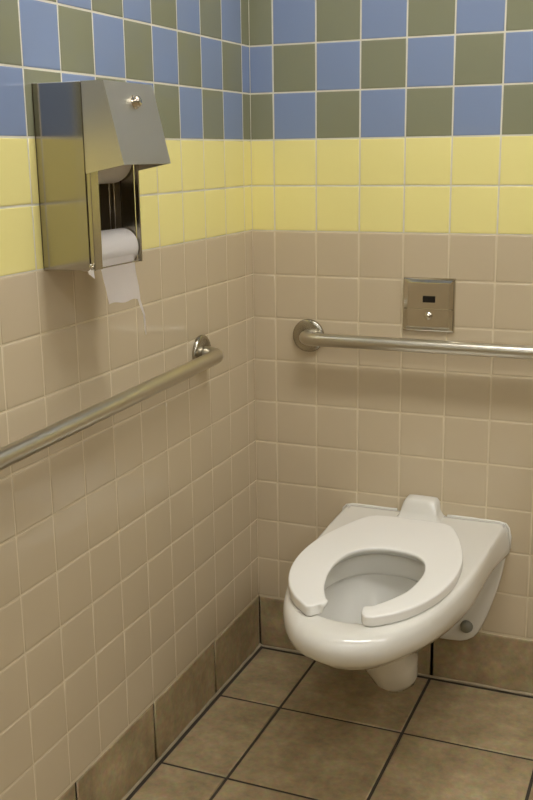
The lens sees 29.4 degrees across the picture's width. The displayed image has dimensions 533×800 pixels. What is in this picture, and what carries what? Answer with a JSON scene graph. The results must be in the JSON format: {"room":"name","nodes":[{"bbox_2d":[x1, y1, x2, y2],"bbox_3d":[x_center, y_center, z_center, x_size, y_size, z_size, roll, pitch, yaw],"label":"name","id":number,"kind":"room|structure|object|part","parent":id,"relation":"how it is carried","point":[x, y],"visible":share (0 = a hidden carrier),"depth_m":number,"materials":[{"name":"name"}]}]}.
{"room":"public restroom","nodes":[
{"label":"public restroom","id":0,"kind":"room"},
{"bbox_2d":[0,0,257,799],"bbox_3d":[-1.043,-0.025,0.298,0.100,2.800,5.200,5,15,22],"label":"wall","id":1,"kind":"structure","parent":0,"point":[129,541],"depth_m":2.04,"materials":[{"name":"tile"}]},
{"bbox_2d":[31,80,170,278],"bbox_3d":[-0.279,-0.376,1.741,0.168,0.320,0.178,5,15,22],"label":"dispenser","id":2,"kind":"object","parent":1,"relation":"attached to","point":[83,129],"visible":0.91,"depth_m":1.69,"materials":[{"name":"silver metal"}]},
{"bbox_3d":[-0.353,-0.391,1.778,0.002,0.306,0.160,5,15,22],"label":"panel","id":3,"kind":"part","parent":2,"relation":"part of","materials":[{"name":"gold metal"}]},
{"bbox_3d":[-0.341,-0.369,1.690,0.093,0.306,0.002,5,15,22],"label":"panel","id":4,"kind":"part","parent":2,"relation":"part of","materials":[{"name":"silver metal"}]},
{"bbox_3d":[-0.280,-0.399,1.825,0.014,0.274,0.004,5,15,22],"label":"guide rail","id":5,"kind":"part","parent":2,"relation":"part of","materials":[{"name":"silver metal"}]},
{"bbox_3d":[-0.269,-0.322,1.759,0.024,0.177,0.161,5,15,22],"label":"door frame","id":6,"kind":"part","parent":2,"relation":"part of","materials":[{"name":"silver metal"}]},
{"bbox_2d":[98,165,131,183],"bbox_3d":[-0.306,-0.423,1.760,0.096,0.096,0.130,5,15,22],"label":"toilet paper roll","id":7,"kind":"object","parent":2,"relation":"in","point":[115,174],"visible":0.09,"depth_m":1.77,"materials":[{"name":"white paper"}]},
{"bbox_2d":[85,228,145,333],"bbox_3d":[-0.281,-0.204,1.812,0.068,0.197,0.151,5,15,22],"label":"toilet paper roll","id":8,"kind":"object","parent":2,"relation":"in","point":[119,245],"visible":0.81,"depth_m":1.79,"materials":[{"name":"white paper"}]},
{"bbox_2d":[81,80,170,172],"bbox_3d":[-0.233,-0.458,1.710,0.073,0.146,0.162,5,15,22],"label":"hood","id":9,"kind":"object","parent":2,"relation":"attached to","point":[121,124],"depth_m":1.66,"materials":[{"name":"silver metal"}]},
{"bbox_3d":[-0.281,-0.405,1.832,0.093,0.306,0.002,5,15,22],"label":"panel","id":10,"kind":"part","parent":2,"relation":"part of","materials":[{"name":"silver metal"}]},
{"bbox_2d":[0,335,223,470],"bbox_3d":[-0.325,0.023,1.844,0.070,0.103,1.150,5,15,22],"label":"grab bar","id":11,"kind":"object","parent":1,"relation":"attached to","point":[204,356],"visible":1,"depth_m":1.85,"materials":[{"name":"silver metal"}]},
{"bbox_2d":[56,594,260,799],"bbox_3d":[-0.980,1.168,0.569,0.014,0.155,5.000,5,15,22],"label":"baseboard","id":12,"kind":"structure","parent":1,"relation":"attached to","point":[116,772],"depth_m":2.33,"materials":[{"name":"brown tile"}]},
{"bbox_2d":[126,647,532,799],"bbox_3d":[0.647,1.405,-0.173,3.800,0.003,5.387,5,15,22],"label":"floor","id":13,"kind":"structure","parent":0,"point":[287,725],"depth_m":2.35,"materials":[{"name":"brown tile"}]},
{"bbox_2d":[248,0,532,675],"bbox_3d":[1.644,-0.450,1.887,3.800,2.800,0.100,5,15,22],"label":"wall","id":14,"kind":"structure","parent":0,"point":[392,140],"depth_m":2.44,"materials":[{"name":"tile"}]},
{"bbox_2d":[259,594,532,696],"bbox_3d":[1.641,0.750,2.131,3.600,0.155,0.014,5,15,22],"label":"baseboard","id":15,"kind":"structure","parent":14,"relation":"attached to","point":[489,660],"depth_m":2.59,"materials":[{"name":"brown tile"}]},
{"bbox_2d":[283,494,511,692],"bbox_3d":[0.258,0.519,2.258,0.436,0.408,0.735,5,15,22],"label":"toilet","id":16,"kind":"object","parent":14,"relation":"attached to","point":[379,585],"visible":1,"depth_m":2.25,"materials":[{"name":"white porcelain"},{"name":"white plastic"}]},
{"bbox_3d":[0.244,0.356,2.202,0.349,0.023,0.548,5,15,22],"label":"seat","id":17,"kind":"part","parent":16,"relation":"part of","materials":[{"name":"white plastic"}]},
{"bbox_2d":[293,319,532,359],"bbox_3d":[0.523,-0.119,2.354,1.012,0.083,0.070,5,15,22],"label":"grab bar","id":18,"kind":"object","parent":14,"relation":"attached to","point":[308,334],"visible":1,"depth_m":2.40,"materials":[{"name":"silver metal"}]},
{"bbox_2d":[403,277,455,332],"bbox_3d":[0.384,-0.226,2.414,0.126,0.128,0.022,5,15,22],"label":"sensor","id":19,"kind":"object","parent":14,"relation":"attached to","point":[428,303],"visible":1,"depth_m":2.41,"materials":[{"name":"silver metal"}]}
]}

